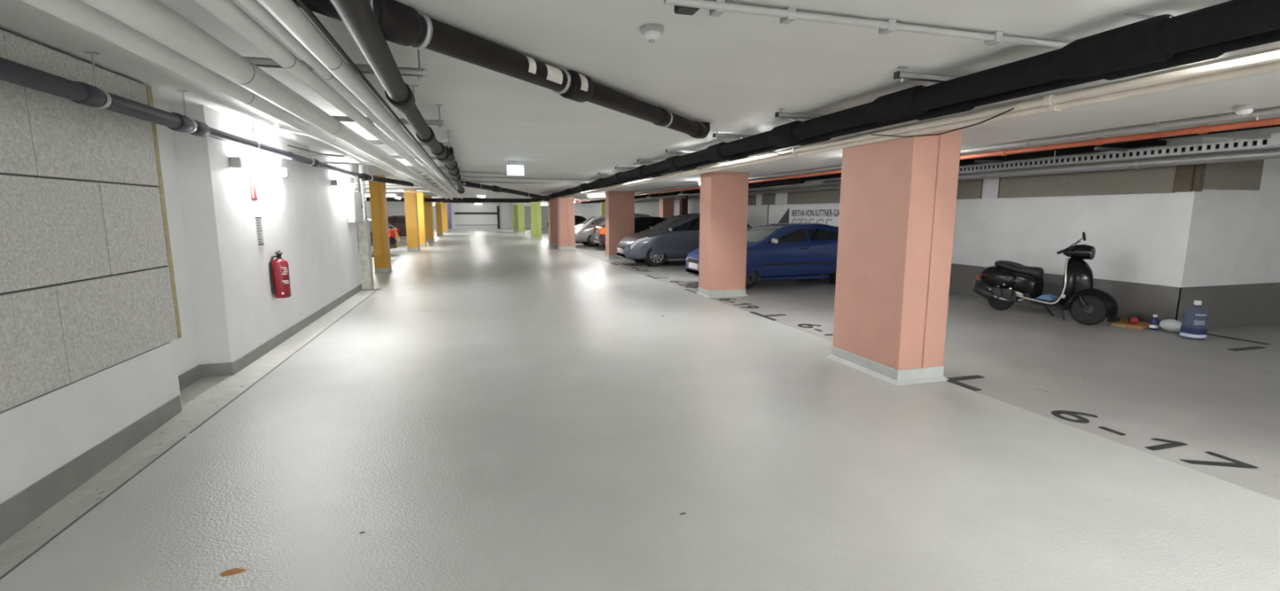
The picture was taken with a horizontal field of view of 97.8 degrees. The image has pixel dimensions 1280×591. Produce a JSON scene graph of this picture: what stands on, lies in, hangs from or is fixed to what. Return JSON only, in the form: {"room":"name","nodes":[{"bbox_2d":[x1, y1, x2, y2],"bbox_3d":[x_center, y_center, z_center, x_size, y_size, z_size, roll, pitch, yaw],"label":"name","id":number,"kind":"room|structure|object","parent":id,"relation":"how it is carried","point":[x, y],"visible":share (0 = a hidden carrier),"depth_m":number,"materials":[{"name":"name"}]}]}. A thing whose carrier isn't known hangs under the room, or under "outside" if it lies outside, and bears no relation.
{"room":"underground parking garage","nodes":[
{"label":"underground parking garage","id":0,"kind":"room"},
{"bbox_2d":[0,28,360,503],"bbox_3d":[-3.114,0.232,1.174,0.545,2.800,21.900,-2,9,-16],"label":"wall","id":1,"kind":"structure","parent":0,"point":[132,260],"depth_m":3.94,"materials":[{"name":"white paint"}]},
{"bbox_2d":[0,284,362,545],"bbox_3d":[-3.017,1.448,1.388,0.352,0.330,21.912,-2,9,-16],"label":"baseboard","id":2,"kind":"structure","parent":1,"relation":"attached to","point":[17,512],"depth_m":3.68,"materials":[{"name":"grey paint"}]},
{"bbox_2d":[249,178,257,199],"bbox_3d":[-4.356,-1.193,6.294,0.010,0.230,0.170,-2,9,-16],"label":"sign","id":3,"kind":"object","parent":1,"relation":"attached to","point":[252,182],"visible":1,"depth_m":6.28,"materials":[{"name":"red"}]},
{"bbox_2d":[228,156,288,177],"bbox_3d":[-4.367,-1.474,6.450,0.100,0.110,1.570,-2,9,-16],"label":"lamp","id":4,"kind":"object","parent":1,"relation":"attached to","point":[234,162],"visible":1,"depth_m":6.18,"materials":[{"name":"white plastic"}]},
{"bbox_2d":[241,158,286,176],"bbox_3d":[-4.353,-1.474,6.454,0.060,0.100,1.460,-2,9,-16],"label":"diffuser","id":5,"kind":"object","parent":4,"relation":"attached to","point":[246,164],"depth_m":6.36,"materials":[{"name":"white plastic"}]},
{"bbox_2d":[255,217,264,245],"bbox_3d":[-4.374,-0.742,6.418,0.006,0.320,0.170,-2,9,-16],"label":"notice","id":6,"kind":"object","parent":1,"relation":"attached to","point":[258,220],"visible":1,"depth_m":6.41,"materials":[{"name":"grey paper"}]},
{"bbox_2d":[268,250,291,297],"bbox_3d":[-4.372,-0.262,6.789,0.180,0.573,0.211,-2,9,-16],"label":"fire extinguisher","id":7,"kind":"object","parent":1,"relation":"attached to","point":[279,275],"visible":1,"depth_m":6.72,"materials":[{"name":"red metal"}]},
{"bbox_2d":[281,266,288,284],"bbox_3d":[-4.291,-0.244,6.751,0.010,0.199,0.082,4,9,24],"label":"print","id":8,"kind":"object","parent":7,"relation":"attached to","point":[285,270],"depth_m":6.75},
{"bbox_2d":[298,152,356,157],"bbox_3d":[-4.508,-2.050,8.165,1.217,0.036,0.036,-4,9,-25],"label":"conduit","id":9,"kind":"object","parent":1,"relation":"attached to","point":[300,153],"visible":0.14,"depth_m":8.12,"materials":[{"name":"grey"}]},
{"bbox_2d":[330,179,355,189],"bbox_3d":[-5.535,-2.071,10.440,0.100,0.110,1.570,-2,9,-16],"label":"lamp","id":10,"kind":"object","parent":1,"relation":"attached to","point":[334,182],"visible":1,"depth_m":10.15,"materials":[{"name":"white plastic"}]},
{"bbox_2d":[337,180,355,189],"bbox_3d":[-5.521,-2.071,10.444,0.060,0.100,1.460,-2,9,-16],"label":"diffuser","id":11,"kind":"object","parent":10,"relation":"attached to","point":[340,184],"depth_m":10.43,"materials":[{"name":"white plastic"}]},
{"bbox_2d":[345,190,363,222],"bbox_3d":[-5.702,-1.775,11.181,0.155,0.620,0.840,-2,9,-16],"label":"upper cabinet","id":12,"kind":"object","parent":1,"relation":"attached to","point":[353,198],"visible":1,"depth_m":10.83,"materials":[{"name":"grey metal"}]},
{"bbox_2d":[356,220,373,288],"bbox_3d":[-5.903,-0.881,12.006,0.180,1.450,0.350,-2,9,-16],"label":"wall pier","id":13,"kind":"object","parent":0,"point":[363,228],"visible":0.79,"depth_m":11.87,"materials":[{"name":"white paint"}]},
{"bbox_2d":[356,164,367,220],"bbox_3d":[-5.853,-2.182,11.751,0.156,1.200,0.156,-2,9,-16],"label":"vertical pipe","id":14,"kind":"object","parent":13,"relation":"on","point":[360,168],"visible":0.69,"depth_m":11.70,"materials":[{"name":"silver metal"}]},
{"bbox_2d":[366,201,371,217],"bbox_3d":[-16.228,-4.578,33.890,6.250,2.800,49.280,-2,9,-16],"label":"wall","id":15,"kind":"structure","parent":0,"point":[368,205],"depth_m":48.51,"materials":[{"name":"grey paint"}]},
{"bbox_2d":[366,197,537,203],"bbox_3d":[-10.633,-4.710,27.358,11.017,0.322,0.544,-2,9,-16],"label":"drain pipe","id":16,"kind":"object","parent":15,"relation":"attached to","point":[464,200],"visible":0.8,"depth_m":27.98,"materials":[{"name":"black plastic"}]},
{"bbox_2d":[386,203,548,229],"bbox_3d":[-15.367,-8.368,59.671,22.000,2.800,0.300,-2,9,-16],"label":"wall","id":17,"kind":"structure","parent":0,"point":[393,209],"depth_m":59.22,"materials":[{"name":"white paint"}]},
{"bbox_2d":[454,205,499,228],"bbox_3d":[-17.160,-8.254,58.895,4.520,2.400,0.190,-2,9,-16],"label":"door","id":18,"kind":"structure","parent":17,"relation":"in","point":[464,220],"depth_m":58.92,"materials":[{"name":"white metal"}]},
{"bbox_2d":[0,228,1279,590],"bbox_3d":[-5.520,-2.089,26.226,22.000,0.304,71.501,-2,9,-16],"label":"floor","id":19,"kind":"structure","parent":0,"point":[508,410],"depth_m":3.71,"materials":[{"name":"grey concrete"}]},
{"bbox_2d":[0,289,377,580],"bbox_3d":[-3.491,0.926,4.744,0.014,0.026,14.700,-2,9,-16],"label":"trim","id":20,"kind":"structure","parent":19,"relation":"attached to","point":[209,418],"depth_m":3.39,"materials":[{"name":"grey"}]},
{"bbox_2d":[219,568,247,577],"bbox_3d":[-1.826,1.240,2.512,0.110,0.008,0.055,-2,9,-16],"label":"scrap","id":21,"kind":"object","parent":19,"relation":"on","point":[236,571],"visible":1,"depth_m":2.50,"materials":[{"name":"brown"}]},
{"bbox_2d":[356,216,400,257],"bbox_3d":[-11.219,-2.194,20.912,3.995,1.550,2.000,-2,9,-16],"label":"car","id":22,"kind":"object","parent":19,"relation":"on","point":[394,240],"visible":0.08,"depth_m":20.77,"materials":[{"name":"paint"}]},
{"bbox_2d":[368,174,392,273],"bbox_3d":[-7.043,-1.923,15.124,0.420,2.603,0.690,-2,9,-16],"label":"column","id":23,"kind":"structure","parent":19,"relation":"on","point":[377,190],"depth_m":14.89,"materials":[{"name":"yellow paint"}]},
{"bbox_2d":[387,214,406,236],"bbox_3d":[-15.571,-4.327,35.424,3.995,1.550,2.000,-2,9,-16],"label":"car","id":24,"kind":"object","parent":19,"relation":"on","point":[397,221],"visible":0.12,"depth_m":34.77,"materials":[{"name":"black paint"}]},
{"bbox_2d":[404,189,421,251],"bbox_3d":[-9.774,-3.216,23.920,0.540,2.603,0.690,-2,9,-16],"label":"column","id":25,"kind":"structure","parent":19,"relation":"on","point":[410,197],"depth_m":23.65,"materials":[{"name":"yellow paint"}]},
{"bbox_2d":[416,191,426,247],"bbox_3d":[-10.583,-3.668,26.984,0.348,2.600,0.608,-2,9,-16],"label":"column","id":26,"kind":"structure","parent":19,"relation":"on","point":[420,197],"depth_m":26.73,"materials":[{"name":"yellow paint"}]},
{"bbox_2d":[424,195,434,241],"bbox_3d":[-12.170,-4.434,32.195,0.408,2.600,0.608,-2,9,-16],"label":"column","id":27,"kind":"structure","parent":19,"relation":"on","point":[428,205],"depth_m":31.95,"materials":[{"name":"yellow paint"}]},
{"bbox_2d":[435,201,443,235],"bbox_3d":[-14.729,-5.719,40.938,0.408,2.600,0.608,-2,9,-16],"label":"column","id":28,"kind":"structure","parent":19,"relation":"on","point":[437,204],"depth_m":40.67,"materials":[{"name":"yellow paint"}]},
{"bbox_2d":[441,201,448,232],"bbox_3d":[-16.816,-6.767,48.065,0.408,2.600,0.608,-2,9,-16],"label":"column","id":29,"kind":"structure","parent":19,"relation":"on","point":[444,209],"depth_m":47.81,"materials":[{"name":"yellow paint"}]},
{"bbox_2d":[446,203,452,230],"bbox_3d":[-18.389,-7.610,53.794,0.408,2.600,0.608,-2,9,-16],"label":"column","id":30,"kind":"structure","parent":19,"relation":"on","point":[448,205],"depth_m":53.53,"materials":[{"name":"purple paint"}]},
{"bbox_2d":[512,204,518,231],"bbox_3d":[-11.052,-6.896,49.733,0.508,2.370,0.608,-2,9,-16],"label":"column","id":31,"kind":"structure","parent":19,"relation":"on","point":[515,211],"depth_m":49.46,"materials":[{"name":"green paint"}]},
{"bbox_2d":[517,203,524,234],"bbox_3d":[-9.359,-6.059,44.038,0.458,2.370,0.608,-2,9,-16],"label":"column","id":32,"kind":"structure","parent":19,"relation":"on","point":[520,206],"depth_m":43.77,"materials":[{"name":"green paint"}]},
{"bbox_2d":[529,201,542,239],"bbox_3d":[-6.339,-4.581,33.985,0.608,2.370,0.608,-2,9,-16],"label":"column","id":33,"kind":"structure","parent":19,"relation":"on","point":[535,206],"depth_m":33.72,"materials":[{"name":"green paint"}]},
{"bbox_2d":[547,198,558,246],"bbox_3d":[-4.187,-3.648,27.649,0.720,2.373,0.790,-2,9,-16],"label":"column","id":34,"kind":"structure","parent":19,"relation":"on","point":[553,202],"depth_m":27.31,"materials":[{"name":"paint"}]},
{"bbox_2d":[550,28,1279,199],"bbox_3d":[-0.609,-2.856,14.134,0.120,0.168,32.000,-2,9,-16],"label":"insulated pipe","id":35,"kind":"object","parent":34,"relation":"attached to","point":[1216,50],"visible":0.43,"depth_m":3.54,"materials":[{"name":"black plastic"}]},
{"bbox_2d":[557,195,576,249],"bbox_3d":[-3.330,-3.283,25.165,0.770,2.373,0.690,-2,9,-16],"label":"column","id":36,"kind":"structure","parent":19,"relation":"on","point":[566,206],"depth_m":24.89,"materials":[{"name":"paint"}]},
{"bbox_2d":[574,215,604,243],"bbox_3d":[-2.371,-3.759,31.585,3.995,1.550,2.000,-2,9,-16],"label":"car","id":37,"kind":"object","parent":19,"relation":"on","point":[593,219],"visible":0.1,"depth_m":30.85,"materials":[{"name":"white metal"}]},
{"bbox_2d":[593,219,605,248],"bbox_3d":[-0.005,-2.814,25.155,3.995,1.550,2.000,-2,9,-16],"label":"car","id":38,"kind":"object","parent":19,"relation":"on","point":[599,230],"visible":0.12,"depth_m":24.21,"materials":[{"name":"red paint"}]},
{"bbox_2d":[574,213,649,246],"bbox_3d":[-1.219,-3.345,28.352,4.495,1.670,2.100,-2,9,-16],"label":"car","id":39,"kind":"object","parent":19,"relation":"on","point":[584,234],"visible":0.28,"depth_m":27.19,"materials":[{"name":"silver metal"}]},
{"bbox_2d":[604,191,634,259],"bbox_3d":[-0.720,-2.511,19.913,1.030,2.373,0.640,-2,9,-16],"label":"column","id":40,"kind":"structure","parent":19,"relation":"on","point":[619,205],"depth_m":19.62,"materials":[{"name":"paint"}]},
{"bbox_2d":[604,216,667,246],"bbox_3d":[0.701,-2.329,21.855,3.995,1.550,2.000,-2,9,-16],"label":"car","id":41,"kind":"object","parent":19,"relation":"on","point":[641,223],"visible":0.08,"depth_m":20.94,"materials":[{"name":"black paint"}]},
{"bbox_2d":[659,189,674,218],"bbox_3d":[1.136,-3.215,23.904,0.508,2.600,0.508,-2,9,-16],"label":"column","id":42,"kind":"structure","parent":19,"relation":"on","point":[666,205],"depth_m":23.60,"materials":[{"name":"paint"}]},
{"bbox_2d":[679,195,688,214],"bbox_3d":[1.842,-3.167,23.592,0.260,2.596,0.300,-2,9,-16],"label":"post","id":43,"kind":"object","parent":19,"relation":"on","point":[683,207],"visible":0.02,"depth_m":23.37,"materials":[{"name":"red"}]},
{"bbox_2d":[616,213,752,266],"bbox_3d":[1.526,-1.825,18.015,4.495,1.670,2.100,-2,9,-16],"label":"car","id":44,"kind":"object","parent":19,"relation":"on","point":[674,237],"visible":0.57,"depth_m":17.02,"materials":[{"name":"grey metal"}]},
{"bbox_2d":[696,171,748,297],"bbox_3d":[1.623,-1.187,10.913,0.870,2.373,0.620,-2,9,-16],"label":"column","id":45,"kind":"structure","parent":19,"relation":"on","point":[723,203],"depth_m":10.68,"materials":[{"name":"paint"}]},
{"bbox_2d":[685,222,838,288],"bbox_3d":[3.162,-0.954,12.886,4.145,1.440,2.020,-2,9,-16],"label":"car","id":46,"kind":"object","parent":19,"relation":"on","point":[779,251],"visible":0.6,"depth_m":12.15,"materials":[{"name":"blue paint"}]},
{"bbox_2d":[826,128,962,386],"bbox_3d":[2.544,-0.416,5.666,0.620,2.373,1.120,-2,9,-16],"label":"column","id":47,"kind":"structure","parent":19,"relation":"on","point":[898,197],"depth_m":5.30,"materials":[{"name":"paint"}]},
{"bbox_2d":[946,374,984,391],"bbox_3d":[3.205,0.831,5.322,0.440,0.007,0.380,-2,9,-16],"label":"floor marking","id":48,"kind":"object","parent":19,"relation":"on","point":[953,380],"depth_m":5.39,"materials":[{"name":"black paint"}]},
{"bbox_2d":[973,231,1118,324],"bbox_3d":[6.197,-0.330,8.684,0.700,1.327,2.083,-3,9,-20],"label":"motor scooter","id":49,"kind":"object","parent":19,"relation":"on","point":[1009,282],"visible":0.99,"depth_m":8.21,"materials":[{"name":"black metal"}]},
{"bbox_2d":[1035,293,1058,301],"bbox_3d":[6.276,0.020,8.553,0.260,0.078,0.280,-3,9,-20],"label":"folded cloth","id":50,"kind":"object","parent":49,"relation":"on","point":[1047,297],"visible":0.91,"depth_m":8.49,"materials":[{"name":"blue fabric"}]},
{"bbox_2d":[1075,231,1086,244],"bbox_3d":[6.603,-0.840,8.335,0.126,0.225,0.133,-2,9,-16],"label":"mirror","id":51,"kind":"object","parent":49,"relation":"attached to","point":[1083,233],"depth_m":8.28,"materials":[{"name":"black plastic"}]},
{"bbox_2d":[1111,319,1149,329],"bbox_3d":[6.995,0.409,7.963,0.240,0.075,0.350,-4,9,-28],"label":"cardboard piece","id":52,"kind":"object","parent":19,"relation":"on","point":[1122,322],"visible":0.86,"depth_m":7.92,"materials":[{"name":"brown cardboard"}]},
{"bbox_2d":[1148,314,1159,330],"bbox_3d":[7.144,0.369,7.749,0.101,0.215,0.101,-2,9,-16],"label":"bottle","id":53,"kind":"object","parent":19,"relation":"on","point":[1153,322],"visible":1,"depth_m":7.72,"materials":[{"name":"blue plastic"}]},
{"bbox_2d":[1051,410,1258,468],"bbox_3d":[3.601,1.020,4.035,0.344,0.006,1.140,-2,9,-16],"label":"floor marking","id":54,"kind":"object","parent":19,"relation":"on","point":[1056,413],"visible":1,"depth_m":3.88,"materials":[{"name":"black paint"}]},
{"bbox_2d":[1159,319,1182,332],"bbox_3d":[7.237,0.407,7.576,0.170,0.170,0.260,-2,9,-16],"label":"plastic bag","id":55,"kind":"object","parent":19,"relation":"on","point":[1170,325],"visible":0.79,"depth_m":7.54,"materials":[{"name":"white plastic"}]},
{"bbox_2d":[1179,300,1208,339],"bbox_3d":[7.156,0.311,7.191,0.247,0.492,0.247,-2,9,-16],"label":"water bottle","id":56,"kind":"object","parent":19,"relation":"on","point":[1195,319],"visible":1,"depth_m":7.12,"materials":[{"name":"blue plastic"}]},
{"bbox_2d":[1194,314,1206,324],"bbox_3d":[7.114,0.306,7.081,0.114,0.135,0.014,3,9,21],"label":"print","id":57,"kind":"object","parent":56,"relation":"attached to","point":[1199,319],"depth_m":7.08,"materials":[{"name":"grey paper"}]},
{"bbox_2d":[0,0,1279,204],"bbox_3d":[-5.520,-4.956,25.804,22.000,0.300,71.500,-2,9,-16],"label":"ceiling","id":58,"kind":"structure","parent":0,"point":[731,72],"depth_m":3.77,"materials":[{"name":"concrete"}]},
{"bbox_2d":[0,51,209,137],"bbox_3d":[-2.874,-1.070,1.590,0.140,0.345,6.920,-2,9,-16],"label":"drain pipe","id":59,"kind":"object","parent":58,"relation":"hanging from","point":[12,72],"visible":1,"depth_m":3.44,"materials":[{"name":"grey plastic"}]},
{"bbox_2d":[206,119,357,177],"bbox_3d":[-4.684,-2.003,7.858,0.117,0.322,6.300,-2,9,-16],"label":"drain pipe","id":60,"kind":"object","parent":58,"relation":"hanging from","point":[254,144],"visible":0.96,"depth_m":6.36,"materials":[{"name":"grey plastic"}]},
{"bbox_2d":[272,122,313,137],"bbox_3d":[-3.924,-1.930,6.665,0.108,0.070,1.254,0,8,0],"label":"light","id":61,"kind":"object","parent":58,"relation":"attached to","point":[276,126],"visible":0.43,"depth_m":6.19,"materials":[{"name":"grey plastic"}]},
{"bbox_2d":[243,48,426,80],"bbox_3d":[-1.957,-1.370,3.161,1.392,0.208,0.046,-2,9,-16],"label":"strut","id":62,"kind":"object","parent":58,"relation":"attached to","point":[418,72],"visible":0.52,"depth_m":3.25,"materials":[{"name":"metal"}]},
{"bbox_2d":[21,0,448,199],"bbox_3d":[-5.127,-2.591,12.430,0.114,0.114,31.200,-2,9,-16],"label":"insulated pipe","id":63,"kind":"object","parent":62,"relation":"hanging from","point":[78,13],"visible":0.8,"depth_m":2.70,"materials":[{"name":"grey"}]},
{"bbox_2d":[81,0,453,199],"bbox_3d":[-4.893,-2.587,12.499,0.165,0.144,31.200,-2,9,-16],"label":"insulated pipe","id":64,"kind":"object","parent":62,"relation":"hanging from","point":[153,19],"visible":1,"depth_m":2.64,"materials":[{"name":"grey"}]},
{"bbox_2d":[194,0,457,198],"bbox_3d":[-4.634,-2.625,12.569,0.100,0.089,31.200,-2,9,-16],"label":"insulated pipe","id":65,"kind":"object","parent":62,"relation":"hanging from","point":[226,11],"visible":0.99,"depth_m":2.78,"materials":[{"name":"grey"}]},
{"bbox_2d":[354,167,413,186],"bbox_3d":[-5.720,-2.679,12.464,0.233,0.325,3.284,-1,8,-4],"label":"drain pipe","id":66,"kind":"object","parent":58,"relation":"hanging from","point":[362,176],"visible":0.96,"depth_m":12.24,"materials":[{"name":"black plastic"}]},
{"bbox_2d":[332,104,444,128],"bbox_3d":[-2.502,-1.644,5.024,1.392,0.208,0.046,-2,9,-16],"label":"strut","id":67,"kind":"object","parent":58,"relation":"attached to","point":[439,122],"visible":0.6,"depth_m":5.12,"materials":[{"name":"metal"}]},
{"bbox_2d":[329,0,464,193],"bbox_3d":[-2.945,-2.070,8.520,0.288,0.383,19.354,-2,9,-16],"label":"drain pipe","id":68,"kind":"object","parent":58,"relation":"hanging from","point":[358,17],"visible":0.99,"depth_m":2.79,"materials":[{"name":"black plastic"}]},
{"bbox_2d":[367,130,452,148],"bbox_3d":[-2.980,-1.885,6.659,1.392,0.208,0.046,-2,9,-16],"label":"strut","id":69,"kind":"object","parent":58,"relation":"attached to","point":[375,142],"visible":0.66,"depth_m":6.74,"materials":[{"name":"metal"}]},
{"bbox_2d":[256,0,462,199],"bbox_3d":[-4.424,-2.625,12.630,0.101,0.099,31.200,-2,9,-16],"label":"insulated pipe","id":70,"kind":"object","parent":69,"relation":"attached to","point":[287,13],"visible":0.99,"depth_m":2.73,"materials":[{"name":"grey"}]},
{"bbox_2d":[295,0,459,193],"bbox_3d":[-3.789,-2.366,10.644,0.033,0.022,25.000,-2,9,-16],"label":"cable","id":71,"kind":"object","parent":70,"relation":"on","point":[300,2],"visible":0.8,"depth_m":2.92,"materials":[{"name":"black plastic"}]},
{"bbox_2d":[406,159,460,169],"bbox_3d":[-4.032,-2.413,10.251,1.392,0.208,0.046,-2,9,-16],"label":"strut","id":72,"kind":"object","parent":58,"relation":"attached to","point":[409,166],"visible":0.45,"depth_m":10.33,"materials":[{"name":"metal"}]},
{"bbox_2d":[235,0,459,197],"bbox_3d":[-4.534,-2.644,12.595,0.071,0.061,31.200,-2,9,-16],"label":"insulated pipe","id":73,"kind":"object","parent":72,"relation":"hanging from","point":[254,7],"visible":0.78,"depth_m":2.84,"materials":[{"name":"grey"}]},
{"bbox_2d":[293,0,710,138],"bbox_3d":[-0.493,-1.516,4.014,0.200,0.205,5.285,4,9,28],"label":"drain pipe","id":74,"kind":"object","parent":58,"relation":"hanging from","point":[401,24],"visible":0.94,"depth_m":3.29,"materials":[{"name":"black plastic"}]},
{"bbox_2d":[461,180,550,200],"bbox_3d":[-4.474,-3.685,19.872,0.321,0.489,7.529,1,8,10],"label":"drain pipe","id":75,"kind":"object","parent":58,"relation":"hanging from","point":[494,188],"visible":1,"depth_m":18.62,"materials":[{"name":"black plastic"}]},
{"bbox_2d":[506,160,524,175],"bbox_3d":[-2.395,-2.446,10.725,0.330,0.280,0.060,-2,9,-16],"label":"exit sign","id":76,"kind":"object","parent":58,"relation":"hanging from","point":[513,168],"visible":1,"depth_m":10.70,"materials":[{"name":"white plastic"}]},
{"bbox_2d":[465,180,580,185],"bbox_3d":[-3.596,-3.627,18.013,4.039,0.036,0.036,-5,10,-31],"label":"conduit","id":77,"kind":"object","parent":58,"relation":"attached to","point":[465,180],"visible":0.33,"depth_m":17.89,"materials":[{"name":"grey"}]},
{"bbox_2d":[462,175,595,181],"bbox_3d":[-2.914,-3.284,15.685,3.972,0.036,0.036,-4,9,-27],"label":"conduit","id":78,"kind":"object","parent":58,"relation":"attached to","point":[464,175],"visible":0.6,"depth_m":15.59,"materials":[{"name":"grey"}]},
{"bbox_2d":[640,22,664,42],"bbox_3d":[0.066,-1.417,3.031,0.132,0.078,0.132,-2,9,-16],"label":"smoke detector","id":79,"kind":"object","parent":58,"relation":"attached to","point":[651,32],"visible":1,"depth_m":2.99,"materials":[{"name":"grey plastic"}]},
{"bbox_2d":[646,191,686,198],"bbox_3d":[1.021,-3.974,21.287,1.600,0.530,0.040,-2,9,-16],"label":"bracket","id":80,"kind":"object","parent":58,"relation":"hanging from","point":[649,197],"visible":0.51,"depth_m":21.26,"materials":[{"name":"metal"}]},
{"bbox_2d":[581,177,804,204],"bbox_3d":[-0.188,-4.405,25.078,0.120,0.120,27.000,-2,9,-16],"label":"pipe","id":81,"kind":"object","parent":80,"relation":"on","point":[801,180],"visible":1,"depth_m":14.34,"materials":[{"name":"black plastic"}]},
{"bbox_2d":[588,180,823,204],"bbox_3d":[0.293,-4.395,25.220,0.090,0.090,27.000,-2,9,-16],"label":"pipe","id":82,"kind":"object","parent":80,"relation":"on","point":[820,182],"visible":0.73,"depth_m":14.04,"materials":[{"name":"silver metal"}]},
{"bbox_2d":[674,4,699,15],"bbox_3d":[0.223,-1.375,2.652,0.100,0.050,0.100,-2,9,-16],"label":"socket","id":83,"kind":"object","parent":58,"relation":"attached to","point":[677,9],"visible":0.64,"depth_m":2.65,"materials":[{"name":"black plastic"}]},
{"bbox_2d":[712,130,754,139],"bbox_3d":[1.283,-1.978,6.925,0.804,0.100,0.046,-2,9,-16],"label":"strut","id":84,"kind":"object","parent":58,"relation":"attached to","point":[717,135],"visible":0.73,"depth_m":6.86,"materials":[{"name":"metal"}]},
{"bbox_2d":[774,108,835,119],"bbox_3d":[1.700,-1.769,5.499,0.804,0.100,0.046,-2,9,-16],"label":"strut","id":85,"kind":"object","parent":58,"relation":"attached to","point":[778,114],"visible":0.66,"depth_m":5.43,"materials":[{"name":"metal"}]},
{"bbox_2d":[663,0,1069,48],"bbox_3d":[1.413,-1.418,2.962,2.720,0.056,0.095,-2,9,-16],"label":"conduit","id":86,"kind":"object","parent":58,"relation":"attached to","point":[717,7],"visible":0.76,"depth_m":2.84,"materials":[{"name":"grey"}]},
{"bbox_2d":[488,0,1279,201],"bbox_3d":[-4.876,-2.855,13.879,8.108,0.390,33.890,-2,9,-16],"label":"pipe","id":87,"kind":"object","parent":58,"relation":"hanging from","point":[1155,38],"visible":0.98,"depth_m":3.16,"materials":[{"name":"black plastic"}]},
{"bbox_2d":[512,71,1279,206],"bbox_3d":[-2.896,-4.767,26.337,1.880,0.230,71.000,-2,9,-16],"label":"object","id":88,"kind":"object","parent":58,"relation":"attached to","point":[1263,90],"visible":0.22,"depth_m":4.55,"materials":[{"name":"concrete"}]},
{"bbox_2d":[544,40,1279,195],"bbox_3d":[-1.428,-3.520,17.874,0.080,0.235,39.750,-2,9,-16],"label":"trim","id":89,"kind":"structure","parent":88,"relation":"attached to","point":[1275,46],"depth_m":3.57,"materials":[{"name":"metal"}]},
{"bbox_2d":[538,49,1279,201],"bbox_3d":[-1.770,-3.532,18.956,0.060,0.065,42.000,-2,9,-16],"label":"pipe","id":90,"kind":"object","parent":89,"relation":"attached to","point":[1272,56],"visible":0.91,"depth_m":3.65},
{"bbox_2d":[871,99,1032,137],"bbox_3d":[2.386,-1.357,4.470,0.038,0.145,1.459,-3,9,-21],"label":"loose wire","id":91,"kind":"object","parent":90,"relation":"hanging from","point":[1006,111],"visible":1,"depth_m":4.35,"materials":[{"name":"black plastic"}]},
{"bbox_2d":[540,61,1279,202],"bbox_3d":[-1.722,-3.500,18.975,0.060,0.065,42.000,-2,9,-16],"label":"pipe","id":92,"kind":"object","parent":89,"relation":"attached to","point":[1275,66],"visible":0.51,"depth_m":3.68,"materials":[{"name":"metal"}]},
{"bbox_2d":[575,105,1279,200],"bbox_3d":[0.151,-3.631,19.504,0.060,0.080,42.000,-2,9,-16],"label":"conduit","id":93,"kind":"object","parent":88,"relation":"attached to","point":[1159,125],"visible":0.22,"depth_m":5.24,"materials":[{"name":"grey"}]},
{"bbox_2d":[1231,103,1257,116],"bbox_3d":[4.360,-1.331,4.027,0.132,0.078,0.132,-2,9,-16],"label":"smoke detector","id":94,"kind":"object","parent":88,"relation":"attached to","point":[1242,110],"visible":1,"depth_m":4.00,"materials":[{"name":"grey plastic"}]},
{"bbox_2d":[576,109,1279,202],"bbox_3d":[0.190,-3.697,19.505,0.068,0.359,42.000,-2,9,-16],"label":"pipe","id":95,"kind":"object","parent":58,"relation":"hanging from","point":[1204,129],"visible":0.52,"depth_m":5.23,"materials":[{"name":"metal"}]},
{"bbox_2d":[893,66,973,82],"bbox_3d":[2.151,-1.542,3.959,0.804,0.100,0.046,-2,9,-16],"label":"strut","id":96,"kind":"object","parent":58,"relation":"attached to","point":[902,76],"visible":0.7,"depth_m":3.89,"materials":[{"name":"metal"}]},
{"bbox_2d":[634,131,1279,200],"bbox_3d":[3.119,-3.867,20.338,0.600,0.264,42.000,-2,9,-16],"label":"cable tray","id":97,"kind":"object","parent":58,"relation":"hanging from","point":[1260,145],"visible":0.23,"depth_m":7.82,"materials":[{"name":"metal"}]},
{"bbox_2d":[634,148,1279,202],"bbox_3d":[2.975,-3.658,20.326,0.124,0.124,42.000,-2,9,-16],"label":"pipe","id":98,"kind":"object","parent":97,"relation":"attached to","point":[1271,153],"visible":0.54,"depth_m":7.80,"materials":[{"name":"grey"}]},
{"bbox_2d":[823,139,1267,182],"bbox_3d":[4.146,-3.409,17.549,0.100,0.095,36.000,-2,9,-16],"label":"pipe","id":99,"kind":"object","parent":97,"relation":"attached to","point":[1264,140],"visible":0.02,"depth_m":7.88,"materials":[{"name":"black metal"}]},
{"bbox_2d":[1269,133,1279,144],"bbox_3d":[7.000,-1.710,6.059,0.080,0.120,0.200,-2,9,-16],"label":"junction box","id":100,"kind":"object","parent":97,"relation":"attached to","point":[1275,137],"visible":1,"depth_m":6.10,"materials":[{"name":"white plastic"}]},
{"bbox_2d":[638,124,1279,195],"bbox_3d":[3.426,-3.507,17.324,0.080,0.076,36.000,-2,9,-16],"label":"pipe","id":101,"kind":"object","parent":58,"relation":"attached to","point":[1277,125],"visible":0.13,"depth_m":7.42,"materials":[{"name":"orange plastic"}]},
{"bbox_2d":[574,136,1279,287],"bbox_3d":[3.213,-3.802,28.267,3.760,2.700,71.000,-2,9,-16],"label":"wall","id":102,"kind":"structure","parent":0,"point":[1215,224],"depth_m":8.20,"materials":[{"name":"grey paint"}]},
{"bbox_2d":[767,204,839,226],"bbox_3d":[4.953,-2.019,15.759,0.027,1.110,5.460,-2,9,-16],"label":"sign","id":103,"kind":"object","parent":102,"relation":"attached to","point":[828,215],"visible":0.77,"depth_m":16.22,"materials":[{"name":"white plastic"}]},
{"bbox_2d":[804,139,1166,181],"bbox_3d":[2.398,-4.508,24.031,0.200,0.070,34.400,-2,9,-16],"label":"trim","id":104,"kind":"structure","parent":102,"relation":"attached to","point":[1155,143],"depth_m":8.97,"materials":[{"name":"plastic"}]},
{"bbox_2d":[948,263,1279,328],"bbox_3d":[3.096,-2.857,28.372,3.415,0.600,71.000,-2,9,-16],"label":"baseboard","id":105,"kind":"structure","parent":102,"relation":"attached to","point":[1227,305],"depth_m":8.07,"materials":[{"name":"grey paint"}]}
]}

